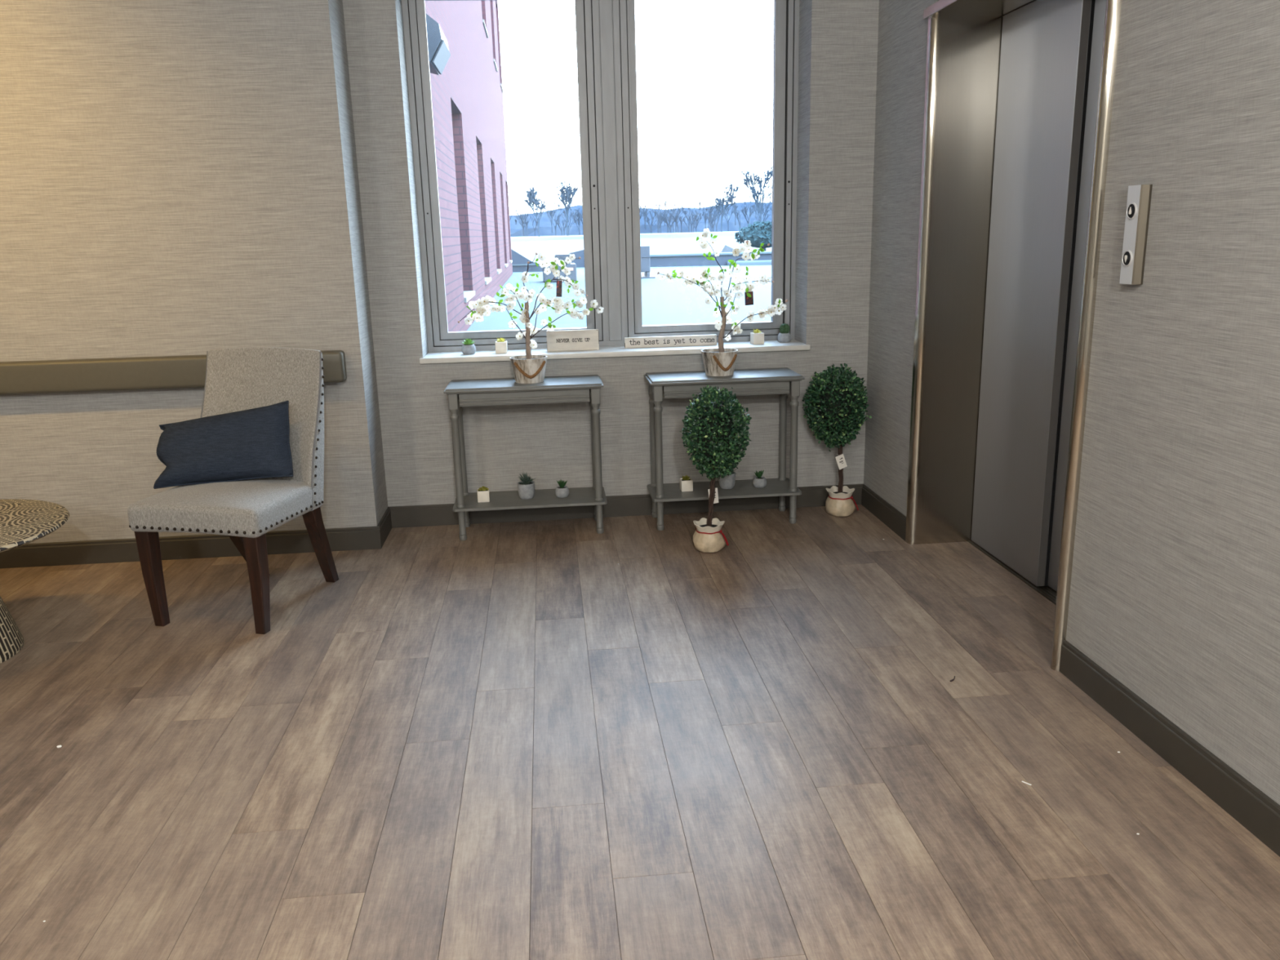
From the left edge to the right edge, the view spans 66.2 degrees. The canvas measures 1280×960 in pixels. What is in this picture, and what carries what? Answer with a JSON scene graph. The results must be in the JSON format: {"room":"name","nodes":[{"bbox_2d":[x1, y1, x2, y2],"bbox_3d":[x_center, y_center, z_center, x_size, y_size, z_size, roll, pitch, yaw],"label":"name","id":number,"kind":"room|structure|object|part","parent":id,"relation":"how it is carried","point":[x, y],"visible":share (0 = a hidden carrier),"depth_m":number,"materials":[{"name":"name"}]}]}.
{"room":"elevator lobby","nodes":[
{"label":"elevator lobby","id":0,"kind":"room"},
{"bbox_2d":[0,0,387,543],"bbox_3d":[-3.436,-0.934,4.286,4.398,2.600,0.711,-3,14,-5],"label":"wall","id":1,"kind":"structure","parent":0,"point":[178,177],"depth_m":4.04,"materials":[{"name":"fabric"}]},
{"bbox_2d":[0,350,346,395],"bbox_3d":[-3.419,-0.387,4.014,4.334,0.132,0.080,-3,14,-5],"label":"handrail","id":2,"kind":"object","parent":1,"relation":"attached to","point":[67,375],"visible":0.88,"depth_m":4.08,"materials":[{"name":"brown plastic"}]},
{"bbox_2d":[0,525,382,568],"bbox_3d":[-3.365,0.362,4.241,4.410,0.104,0.012,-3,14,-5],"label":"baseboard","id":3,"kind":"structure","parent":1,"relation":"attached to","point":[297,541],"depth_m":4.35,"materials":[{"name":"brown wood"}]},
{"bbox_2d":[377,506,391,546],"bbox_3d":[-1.193,0.219,4.597,0.012,0.104,0.328,-3,14,-5],"label":"baseboard","id":4,"kind":"structure","parent":1,"relation":"attached to","point":[385,522],"depth_m":4.58,"materials":[{"name":"brown wood"}]},
{"bbox_2d":[342,0,879,506],"bbox_3d":[-0.044,-1.134,4.743,3.052,2.600,0.383,-3,14,-5],"label":"wall","id":5,"kind":"structure","parent":0,"point":[551,443],"depth_m":4.66,"materials":[{"name":"fabric"}]},
{"bbox_2d":[408,0,603,346],"bbox_3d":[-0.620,-1.471,4.680,0.832,1.634,0.069,-3,14,-5],"label":"window","id":6,"kind":"structure","parent":5,"relation":"in","point":[583,8],"depth_m":4.66,"materials":[{"name":"metal"}]},
{"bbox_2d":[401,0,799,352],"bbox_3d":[-0.152,-1.496,4.728,1.826,1.686,0.098,-3,14,-5],"label":"trim","id":7,"kind":"structure","parent":5,"relation":"attached to","point":[431,348],"depth_m":4.72,"materials":[{"name":"metal"}]},
{"bbox_2d":[591,0,627,341],"bbox_3d":[-0.145,-1.495,4.728,0.124,1.634,0.100,-3,14,-5],"label":"window mullion","id":8,"kind":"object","parent":5,"relation":"attached to","point":[605,13],"depth_m":4.68,"materials":[{"name":"metal"}]},
{"bbox_2d":[419,339,809,364],"bbox_3d":[-0.116,-0.629,4.789,1.856,0.026,0.284,-3,14,-5],"label":"windowsill","id":9,"kind":"structure","parent":5,"relation":"attached to","point":[768,345],"depth_m":4.68,"materials":[{"name":"white paint"}]},
{"bbox_2d":[462,338,475,354],"bbox_3d":[-0.819,-0.639,4.693,0.067,0.074,0.067,-3,14,-5],"label":"potted succulent","id":10,"kind":"object","parent":9,"relation":"on","point":[468,348],"visible":1,"depth_m":4.67,"materials":[{"name":"white ceramic"}]},
{"bbox_2d":[462,338,475,345],"bbox_3d":[-0.819,-0.658,4.688,0.063,0.035,0.064,-3,14,-5],"label":"plant","id":11,"kind":"object","parent":10,"relation":"on","point":[467,342],"depth_m":4.68,"materials":[{"name":"green plant"}]},
{"bbox_2d":[462,343,475,354],"bbox_3d":[-0.819,-0.625,4.696,0.067,0.045,0.067,-3,14,-5],"label":"pot","id":12,"kind":"object","parent":10,"relation":"on","point":[467,348],"depth_m":4.67,"materials":[{"name":"grey ceramic"}]},
{"bbox_2d":[494,337,507,353],"bbox_3d":[-0.665,-0.646,4.706,0.055,0.074,0.055,-3,14,-5],"label":"potted succulent","id":13,"kind":"object","parent":9,"relation":"on","point":[501,347],"visible":1,"depth_m":4.68,"materials":[{"name":"white ceramic"}]},
{"bbox_2d":[496,337,505,342],"bbox_3d":[-0.666,-0.670,4.702,0.043,0.027,0.046,-3,14,-5],"label":"plant","id":14,"kind":"object","parent":13,"relation":"on","point":[500,340],"depth_m":4.70,"materials":[{"name":"plant"}]},
{"bbox_2d":[546,328,599,351],"bbox_3d":[-0.323,-0.672,4.724,0.250,0.098,0.023,-3,14,-5],"label":"block","id":15,"kind":"object","parent":9,"relation":"on","point":[588,339],"visible":1,"depth_m":4.71,"materials":[{"name":"white wood"}]},
{"bbox_2d":[624,334,716,348],"bbox_3d":[0.150,-0.677,4.798,0.452,0.050,0.023,-3,14,-5],"label":"sign","id":16,"kind":"object","parent":9,"relation":"on","point":[697,340],"visible":1,"depth_m":4.79,"materials":[{"name":"white wood"}]},
{"bbox_2d":[750,328,764,344],"bbox_3d":[0.575,-0.705,4.818,0.055,0.074,0.055,-4,14,-12],"label":"potted succulent","id":17,"kind":"object","parent":9,"relation":"on","point":[757,337],"visible":1,"depth_m":4.80,"materials":[{"name":"white ceramic"}]},
{"bbox_2d":[753,328,761,333],"bbox_3d":[0.573,-0.729,4.814,0.043,0.027,0.046,-4,14,-12],"label":"plant","id":18,"kind":"object","parent":17,"relation":"on","point":[757,331],"depth_m":4.81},
{"bbox_2d":[777,323,791,342],"bbox_3d":[0.715,-0.728,4.859,0.067,0.091,0.067,-3,14,-5],"label":"potted succulent","id":19,"kind":"object","parent":9,"relation":"on","point":[784,336],"visible":1,"depth_m":4.84,"materials":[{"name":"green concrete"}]},
{"bbox_2d":[777,332,791,342],"bbox_3d":[0.716,-0.706,4.865,0.067,0.045,0.067,-3,14,-5],"label":"pot","id":20,"kind":"object","parent":19,"relation":"attached to","point":[783,337],"depth_m":4.84,"materials":[{"name":"grey ceramic"}]},
{"bbox_2d":[779,323,789,333],"bbox_3d":[0.714,-0.748,4.854,0.051,0.050,0.051,-3,14,-5],"label":"plant","id":21,"kind":"object","parent":19,"relation":"on","point":[784,328],"depth_m":4.84,"materials":[{"name":"green plant"}]},
{"bbox_2d":[389,484,862,528],"bbox_3d":[-0.043,0.126,4.852,2.354,0.104,0.012,-3,14,-5],"label":"baseboard","id":22,"kind":"structure","parent":5,"relation":"attached to","point":[427,515],"depth_m":4.84,"materials":[{"name":"brown wood"}]},
{"bbox_2d":[618,0,793,337],"bbox_3d":[0.327,-1.516,4.763,0.823,1.634,0.069,-3,14,-5],"label":"window","id":23,"kind":"structure","parent":5,"relation":"in","point":[783,34],"depth_m":4.75,"materials":[{"name":"metal"}]},
{"bbox_2d":[0,504,1279,959],"bbox_3d":[-1.663,1.321,0.474,7.250,0.001,9.000,-3,14,-5],"label":"floor","id":24,"kind":"structure","parent":0,"point":[512,740],"depth_m":2.58,"materials":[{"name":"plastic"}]},
{"bbox_2d":[0,498,69,663],"bbox_3d":[-2.378,0.391,3.313,0.856,0.452,0.856,-3,14,-5],"label":"table","id":25,"kind":"object","parent":24,"relation":"on","point":[22,522],"visible":1,"depth_m":3.37,"materials":[{"name":"beige wicker"}]},
{"bbox_2d":[127,347,338,634],"bbox_3d":[-1.509,0.011,3.697,0.537,0.960,0.607,2,14,13],"label":"upholstered chair","id":26,"kind":"object","parent":24,"relation":"on","point":[237,379],"visible":0.91,"depth_m":3.69,"materials":[{"name":"fabric"}]},
{"bbox_3d":[-1.774,0.344,3.579,0.059,0.385,0.058,2,14,13],"label":"leg","id":27,"kind":"part","parent":26,"relation":"part of","materials":[{"name":"brown wood"}]},
{"bbox_3d":[-1.529,0.084,3.623,0.524,0.133,0.410,2,14,13],"label":"seat","id":28,"kind":"part","parent":26,"relation":"part of","materials":[{"name":"fabric"}]},
{"bbox_2d":[153,400,293,488],"bbox_3d":[-1.570,-0.140,3.703,0.530,0.301,0.217,-3,14,-5],"label":"cushion","id":29,"kind":"object","parent":26,"relation":"on","point":[254,443],"visible":1,"depth_m":3.64,"materials":[{"name":"blue fabric"}]},
{"bbox_3d":[-1.624,0.235,3.986,0.062,0.390,0.232,4,15,21],"label":"leg","id":30,"kind":"part","parent":26,"relation":"part of","materials":[{"name":"brown wood"}]},
{"bbox_3d":[-1.347,0.359,3.478,0.059,0.385,0.058,2,14,13],"label":"leg","id":31,"kind":"part","parent":26,"relation":"part of","materials":[{"name":"brown wood"}]},
{"bbox_3d":[-1.478,-0.202,3.798,0.526,0.598,0.204,2,14,13],"label":"backrest","id":32,"kind":"part","parent":26,"relation":"part of","materials":[{"name":"fabric"}]},
{"bbox_3d":[-1.264,0.248,3.901,0.064,0.390,0.236,-1,14,2],"label":"leg","id":33,"kind":"part","parent":26,"relation":"part of","materials":[{"name":"brown wood"}]},
{"bbox_2d":[443,374,607,540],"bbox_3d":[-0.520,-0.107,4.588,0.708,0.708,0.295,-3,14,-5],"label":"console table","id":34,"kind":"object","parent":24,"relation":"on","point":[564,388],"visible":1,"depth_m":4.48,"materials":[{"name":"grey paint"}]},
{"bbox_3d":[-0.825,-0.056,4.459,0.041,0.686,0.041,-3,14,-5],"label":"leg","id":35,"kind":"part","parent":34,"relation":"part of","materials":[{"name":"grey paint"}]},
{"bbox_3d":[-0.846,-0.108,4.667,0.041,0.686,0.041,-3,14,-5],"label":"leg","id":36,"kind":"part","parent":34,"relation":"part of","materials":[{"name":"grey paint"}]},
{"bbox_2d":[476,485,489,502],"bbox_3d":[-0.732,0.063,4.588,0.055,0.072,0.055,-3,14,-8],"label":"potted succulent","id":37,"kind":"object","parent":34,"relation":"on","point":[483,495],"visible":1,"depth_m":4.57,"materials":[{"name":"white ceramic"}]},
{"bbox_2d":[477,485,488,490],"bbox_3d":[-0.734,0.039,4.582,0.048,0.022,0.042,9,18,37],"label":"plant","id":38,"kind":"object","parent":37,"relation":"on","point":[482,488],"depth_m":4.57,"materials":[{"name":"yellow plant"}]},
{"bbox_2d":[516,472,535,499],"bbox_3d":[-0.529,0.021,4.614,0.091,0.132,0.094,-7,15,-22],"label":"potted succulent","id":39,"kind":"object","parent":34,"relation":"on","point":[526,487],"visible":1,"depth_m":4.60,"materials":[{"name":"grey ceramic"}]},
{"bbox_2d":[517,480,534,499],"bbox_3d":[-0.534,0.048,4.623,0.081,0.074,0.081,-3,14,-5],"label":"pot","id":40,"kind":"object","parent":39,"relation":"on","point":[526,489],"depth_m":4.59,"materials":[{"name":"grey concrete"}]},
{"bbox_2d":[516,472,535,484],"bbox_3d":[-0.528,-0.012,4.606,0.087,0.065,0.093,-7,15,-22],"label":"plant","id":41,"kind":"object","parent":39,"relation":"on","point":[526,480],"depth_m":4.60,"materials":[{"name":"green plant"}]},
{"bbox_2d":[453,486,607,511],"bbox_3d":[-0.516,0.089,4.637,0.705,0.012,0.291,-3,14,-5],"label":"shelf","id":42,"kind":"object","parent":34,"relation":"attached to","point":[578,496],"depth_m":4.57,"materials":[{"name":"grey paint"}]},
{"bbox_2d":[457,252,604,383],"bbox_3d":[-0.488,-0.734,4.447,0.650,0.574,0.236,1,14,9],"label":"blossom tree","id":43,"kind":"object","parent":34,"relation":"on","point":[528,368],"visible":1,"depth_m":4.41,"materials":[{"name":"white plant"}]},
{"bbox_3d":[-0.506,-0.505,4.488,0.171,0.112,0.171,-3,14,-5],"label":"pot","id":44,"kind":"part","parent":43,"relation":"part of","materials":[{"name":"beige wood"}]},
{"bbox_3d":[-0.495,-0.496,4.426,0.145,0.078,0.034,-4,14,-10],"label":"rope handle","id":45,"kind":"part","parent":43,"relation":"part of","materials":[{"name":"fabric"}]},
{"bbox_2d":[555,480,568,497],"bbox_3d":[-0.368,0.037,4.631,0.067,0.084,0.067,-3,14,-5],"label":"potted succulent","id":46,"kind":"object","parent":34,"relation":"on","point":[561,491],"visible":1,"depth_m":4.61,"materials":[{"name":"grey ceramic"}]},
{"bbox_2d":[555,485,568,497],"bbox_3d":[-0.367,0.056,4.636,0.067,0.045,0.067,-3,14,-5],"label":"pot","id":47,"kind":"object","parent":46,"relation":"on","point":[561,491],"depth_m":4.61,"materials":[{"name":"white ceramic"}]},
{"bbox_2d":[556,480,567,488],"bbox_3d":[-0.365,0.017,4.629,0.047,0.045,0.043,-6,15,-19],"label":"plant","id":48,"kind":"object","parent":46,"relation":"on","point":[562,484],"depth_m":4.62,"materials":[{"name":"green plant"}]},
{"bbox_3d":[-0.215,-0.137,4.723,0.041,0.686,0.041,-3,14,-5],"label":"leg","id":49,"kind":"part","parent":34,"relation":"part of","materials":[{"name":"grey paint"}]},
{"bbox_3d":[-0.194,-0.085,4.514,0.041,0.686,0.041,-3,14,-5],"label":"leg","id":50,"kind":"part","parent":34,"relation":"part of","materials":[{"name":"grey paint"}]},
{"bbox_2d":[679,384,751,552],"bbox_3d":[0.325,-0.051,4.238,0.300,0.728,0.299,3,15,16],"label":"topiary","id":51,"kind":"object","parent":24,"relation":"on","point":[717,442],"visible":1,"depth_m":4.15,"materials":[{"name":"plant"}]},
{"bbox_2d":[693,517,728,552],"bbox_3d":[0.307,0.242,4.311,0.153,0.125,0.145,-3,14,-5],"label":"pot","id":52,"kind":"object","parent":51,"relation":"attached to","point":[708,536],"depth_m":4.26,"materials":[{"name":"fabric"}]},
{"bbox_2d":[644,367,804,530],"bbox_3d":[0.393,-0.150,4.668,0.708,0.708,0.295,-3,14,-5],"label":"console table","id":53,"kind":"object","parent":24,"relation":"on","point":[782,381],"visible":0.98,"depth_m":4.58,"materials":[{"name":"grey paint"}]},
{"bbox_3d":[0.068,-0.151,4.747,0.041,0.686,0.041,-3,14,-5],"label":"leg","id":54,"kind":"part","parent":53,"relation":"part of","materials":[{"name":"grey paint"}]},
{"bbox_3d":[0.088,-0.099,4.539,0.041,0.686,0.041,-3,14,-5],"label":"leg","id":55,"kind":"part","parent":53,"relation":"part of","materials":[{"name":"grey paint"}]},
{"bbox_2d":[680,475,693,491],"bbox_3d":[0.221,0.013,4.689,0.055,0.074,0.055,-3,14,-7],"label":"potted succulent","id":56,"kind":"object","parent":53,"relation":"on","point":[686,482],"visible":1,"depth_m":4.67,"materials":[{"name":"white ceramic"}]},
{"bbox_2d":[681,475,690,480],"bbox_3d":[0.220,-0.011,4.685,0.043,0.027,0.046,-3,14,-7],"label":"plant","id":57,"kind":"object","parent":56,"relation":"on","point":[686,477],"depth_m":4.68,"materials":[{"name":"plant"}]},
{"bbox_2d":[657,228,787,376],"bbox_3d":[0.382,-0.803,4.460,0.586,0.661,0.254,-3,14,-5],"label":"blossom tree","id":58,"kind":"object","parent":53,"relation":"on","point":[720,362],"visible":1,"depth_m":4.48,"materials":[{"name":"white plant"}]},
{"bbox_3d":[0.369,-0.546,4.565,0.171,0.112,0.171,-3,14,-5],"label":"pot","id":59,"kind":"part","parent":58,"relation":"part of","materials":[{"name":"beige wood"}]},
{"bbox_3d":[0.391,-0.536,4.499,0.121,0.077,0.022,-6,15,-17],"label":"rope handle","id":60,"kind":"part","parent":58,"relation":"part of","materials":[{"name":"fabric"}]},
{"bbox_2d":[647,477,801,502],"bbox_3d":[0.398,0.046,4.717,0.705,0.012,0.291,-3,14,-5],"label":"shelf","id":61,"kind":"object","parent":53,"relation":"attached to","point":[780,486],"depth_m":4.66,"materials":[{"name":"grey paint"}]},
{"bbox_2d":[718,466,737,488],"bbox_3d":[0.422,-0.028,4.713,0.094,0.132,0.091,1,14,10],"label":"potted succulent","id":62,"kind":"object","parent":53,"relation":"on","point":[728,482],"visible":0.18,"depth_m":4.69,"materials":[{"name":"grey ceramic"}]},
{"bbox_2d":[752,470,766,488],"bbox_3d":[0.575,-0.009,4.719,0.067,0.084,0.067,8,17,32],"label":"potted succulent","id":63,"kind":"object","parent":53,"relation":"on","point":[759,482],"visible":1,"depth_m":4.70,"materials":[{"name":"white ceramic"}]},
{"bbox_2d":[754,470,764,478],"bbox_3d":[0.574,-0.029,4.718,0.043,0.045,0.047,3,15,18],"label":"plant","id":64,"kind":"object","parent":63,"relation":"on","point":[759,474],"depth_m":4.71,"materials":[{"name":"green plant"}]},
{"bbox_2d":[752,476,766,488],"bbox_3d":[0.576,0.010,4.724,0.067,0.045,0.067,8,17,32],"label":"pot","id":65,"kind":"object","parent":63,"relation":"attached to","point":[757,482],"depth_m":4.70,"materials":[{"name":"grey ceramic"}]},
{"bbox_3d":[0.698,-0.180,4.803,0.041,0.686,0.041,-3,14,-5],"label":"leg","id":66,"kind":"part","parent":53,"relation":"part of","materials":[{"name":"grey paint"}]},
{"bbox_3d":[0.719,-0.128,4.594,0.041,0.686,0.041,-3,14,-5],"label":"leg","id":67,"kind":"part","parent":53,"relation":"part of","materials":[{"name":"grey paint"}]},
{"bbox_2d":[801,363,871,516],"bbox_3d":[0.940,-0.191,4.716,0.316,0.737,0.318,11,19,41],"label":"topiary","id":68,"kind":"object","parent":24,"relation":"on","point":[836,413],"visible":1,"depth_m":4.62,"materials":[{"name":"plant"}]},
{"bbox_2d":[825,485,858,516],"bbox_3d":[0.982,0.104,4.796,0.153,0.125,0.145,-3,14,-5],"label":"pot","id":69,"kind":"object","parent":68,"relation":"attached to","point":[839,502],"depth_m":4.75,"materials":[{"name":"fabric"}]},
{"bbox_2d":[863,0,1279,804],"bbox_3d":[1.712,-0.109,0.488,0.398,2.600,8.667,-3,14,-5],"label":"wall","id":70,"kind":"structure","parent":0,"point":[1175,594],"depth_m":2.44,"materials":[{"name":"fabric"}]},
{"bbox_2d":[861,484,906,541],"bbox_3d":[1.152,0.146,4.653,0.012,0.104,0.637,-3,14,-5],"label":"baseboard","id":71,"kind":"structure","parent":70,"relation":"attached to","point":[886,513],"depth_m":4.62,"materials":[{"name":"brown wood"}]},
{"bbox_2d":[905,0,1121,671],"bbox_3d":[1.395,-0.631,3.468,0.394,2.179,1.359,-3,14,-5],"label":"door","id":72,"kind":"structure","parent":70,"relation":"in","point":[1019,94],"depth_m":3.82,"materials":[{"name":"metal"}]},
{"bbox_3d":[1.478,-0.697,3.786,0.032,2.130,0.595,-3,14,-5],"label":"panel","id":73,"kind":"part","parent":72,"relation":"part of","materials":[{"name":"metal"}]},
{"bbox_3d":[1.579,-0.556,3.214,0.028,2.130,0.688,-3,14,-5],"label":"panel","id":74,"kind":"part","parent":72,"relation":"part of","materials":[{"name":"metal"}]},
{"bbox_2d":[1119,184,1152,284],"bbox_3d":[1.289,-0.639,2.563,0.031,0.250,0.068,-3,14,-5],"label":"panel","id":75,"kind":"object","parent":70,"relation":"attached to","point":[1139,197],"visible":1,"depth_m":2.55,"materials":[{"name":"metal"}]},
{"bbox_2d":[1059,640,1279,857],"bbox_3d":[1.633,1.349,-0.180,0.012,0.104,6.690,-3,14,-5],"label":"baseboard","id":76,"kind":"structure","parent":70,"relation":"attached to","point":[1245,802],"depth_m":2.48,"materials":[{"name":"wood"}]},
{"label":"outside","id":77,"kind":"structure","parent":0,"visible":0},
{"bbox_2d":[466,231,771,331],"bbox_3d":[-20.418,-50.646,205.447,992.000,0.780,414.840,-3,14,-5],"label":"snow ground","id":78,"kind":"structure","parent":77,"point":[664,302],"depth_m":14.20,"materials":[{"name":"white snow"}]},
{"bbox_2d":[424,0,512,331],"bbox_3d":[-3.228,-5.025,12.954,2.310,6.900,17.940,-3,14,-5],"label":"brick building","id":79,"kind":"structure","parent":78,"relation":"on","point":[468,103],"depth_m":10.36,"materials":[{"name":"brick"}]},
{"bbox_2d":[425,13,450,75],"bbox_3d":[-1.257,-2.651,5.893,0.194,0.340,0.520,-3,14,-5],"label":"floodlight","id":80,"kind":"object","parent":79,"relation":"attached to","point":[439,54],"visible":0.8,"depth_m":5.70,"materials":[{"name":"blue metal"}]},
{"bbox_3d":[-1.671,-1.716,9.190,0.180,0.042,1.160,-3,14,-5],"label":"window sill","id":81,"kind":"part","parent":79,"relation":"part of","materials":[{"name":"stone"}]},
{"bbox_3d":[-2.389,-6.739,14.681,0.180,0.042,1.160,-3,14,-5],"label":"window sill","id":82,"kind":"part","parent":79,"relation":"part of","materials":[{"name":"stone"}]},
{"bbox_3d":[-1.986,-2.502,12.349,0.180,0.042,1.160,-3,14,-5],"label":"window sill","id":83,"kind":"part","parent":79,"relation":"part of","materials":[{"name":"stone"}]},
{"bbox_3d":[-2.702,-7.520,17.820,0.180,0.042,1.160,-3,14,-5],"label":"window sill","id":84,"kind":"part","parent":79,"relation":"part of","materials":[{"name":"stone"}]},
{"bbox_3d":[-2.304,-3.297,15.546,0.180,0.042,1.160,-3,14,-5],"label":"window sill","id":85,"kind":"part","parent":79,"relation":"part of","materials":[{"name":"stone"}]},
{"bbox_2d":[511,244,543,271],"bbox_3d":[-3.991,-6.263,24.936,3.800,2.000,4.050,-3,14,-5],"label":"roof gable","id":86,"kind":"object","parent":78,"relation":"on","point":[520,259],"visible":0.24,"depth_m":23.32,"materials":[{"name":"blue stone"}]},
{"bbox_2d":[522,185,548,236],"bbox_3d":[-6.549,-17.448,63.803,1.939,3.280,1.340,5,15,23],"label":"bare tree","id":87,"kind":"object","parent":78,"relation":"on","point":[532,198],"visible":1,"depth_m":63.50,"materials":[{"name":"plant"}]},
{"bbox_2d":[542,253,577,281],"bbox_3d":[-1.470,-3.868,17.883,0.600,0.470,0.712,-3,14,-5],"label":"rooftop unit","id":88,"kind":"object","parent":78,"relation":"on","point":[571,266],"visible":0.54,"depth_m":17.57,"materials":[{"name":"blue metal"}]},
{"bbox_2d":[554,253,570,264],"bbox_3d":[-1.426,-3.995,17.768,0.320,0.170,0.480,-3,14,-5],"label":"hood","id":89,"kind":"object","parent":88,"relation":"attached to","point":[561,256],"depth_m":17.53,"materials":[{"name":"metal"}]},
{"bbox_2d":[555,177,578,235],"bbox_3d":[-4.931,-18.635,67.076,1.515,3.916,2.479,-4,14,-10],"label":"bare tree","id":90,"kind":"object","parent":78,"relation":"on","point":[566,193],"visible":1,"depth_m":66.48,"materials":[{"name":"blue plant"}]},
{"bbox_2d":[562,248,584,267],"bbox_3d":[-1.254,-5.789,25.611,1.680,0.520,1.500,-3,14,-5],"label":"roof gable","id":91,"kind":"object","parent":78,"relation":"on","point":[580,263],"visible":0.06,"depth_m":24.86,"materials":[{"name":"blue stone"}]},
{"bbox_2d":[509,190,772,236],"bbox_3d":[57.205,-46.124,165.048,327.000,6.986,71.924,-3,14,-5],"label":"woodland","id":92,"kind":"object","parent":78,"relation":"on","point":[682,220],"visible":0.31,"depth_m":145.64,"materials":[{"name":"blue plant"}]},
{"bbox_2d":[640,245,655,278],"bbox_3d":[-0.101,-3.970,17.968,0.690,0.600,0.560,-3,14,-5],"label":"utility box","id":93,"kind":"object","parent":78,"relation":"on","point":[645,250],"visible":0.36,"depth_m":17.77,"materials":[{"name":"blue metal"}]},
{"bbox_3d":[0.131,-3.765,18.074,0.050,0.140,0.460,-3,14,-5],"label":"leg","id":94,"kind":"part","parent":93,"relation":"part of","materials":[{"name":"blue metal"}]},
{"bbox_3d":[-0.089,-3.704,18.036,0.680,0.050,0.560,-3,14,-5],"label":"rail","id":95,"kind":"part","parent":93,"relation":"part of","materials":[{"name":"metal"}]},
{"bbox_2d":[649,251,771,266],"bbox_3d":[7.554,-5.583,24.287,16.300,0.360,0.850,-3,14,-5],"label":"parapet","id":96,"kind":"object","parent":78,"relation":"on","point":[682,259],"visible":0.18,"depth_m":23.64,"materials":[{"name":"grey concrete"}]},
{"bbox_2d":[708,244,733,252],"bbox_3d":[2.525,-6.698,28.608,0.850,0.320,2.000,-3,14,-5],"label":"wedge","id":97,"kind":"object","parent":78,"relation":"on","point":[722,248],"visible":0.27,"depth_m":27.75,"materials":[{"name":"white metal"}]},
{"bbox_2d":[712,182,740,231],"bbox_3d":[6.181,-19.951,72.009,1.938,3.522,2.330,6,16,28],"label":"bare tree","id":98,"kind":"object","parent":78,"relation":"on","point":[719,202],"visible":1,"depth_m":71.83,"materials":[{"name":"blue plant"}]},
{"bbox_2d":[734,220,772,251],"bbox_3d":[4.358,-8.539,34.525,2.099,1.138,1.399,-3,14,-5],"label":"evergreen","id":99,"kind":"object","parent":78,"relation":"on","point":[757,233],"visible":0.63,"depth_m":34.15,"materials":[{"name":"teal plant"}]},
{"bbox_2d":[740,164,772,222],"bbox_3d":[8.474,-19.560,68.191,2.954,4.519,2.073,-12,17,-35],"label":"bare tree","id":100,"kind":"object","parent":78,"relation":"on","point":[768,175],"visible":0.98,"depth_m":67.88,"materials":[{"name":"blue plant"}]},
{"bbox_3d":[-48.511,-22.126,82.844,0.300,5.600,0.300,-3,14,-5],"label":"utility pole","id":101,"kind":"object","parent":78,"relation":"on","visible":0},
{"bbox_2d":[507,175,764,181],"bbox_3d":[3.181,-26.622,86.869,104.000,0.323,0.024,-3,14,-5],"label":"overhead wire","id":102,"kind":"object","parent":101,"relation":"attached to","point":[757,175],"visible":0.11,"depth_m":86.66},
{"bbox_2d":[507,182,772,188],"bbox_3d":[3.196,-26.021,87.022,104.000,0.355,0.054,-3,14,-5],"label":"overhead wire","id":103,"kind":"object","parent":101,"relation":"attached to","point":[734,183],"visible":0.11,"depth_m":86.83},
{"bbox_2d":[508,186,771,192],"bbox_3d":[3.204,-25.711,87.100,104.000,0.352,0.051,-3,14,-5],"label":"overhead wire","id":104,"kind":"object","parent":101,"relation":"attached to","point":[770,186],"visible":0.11,"depth_m":87.03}
]}

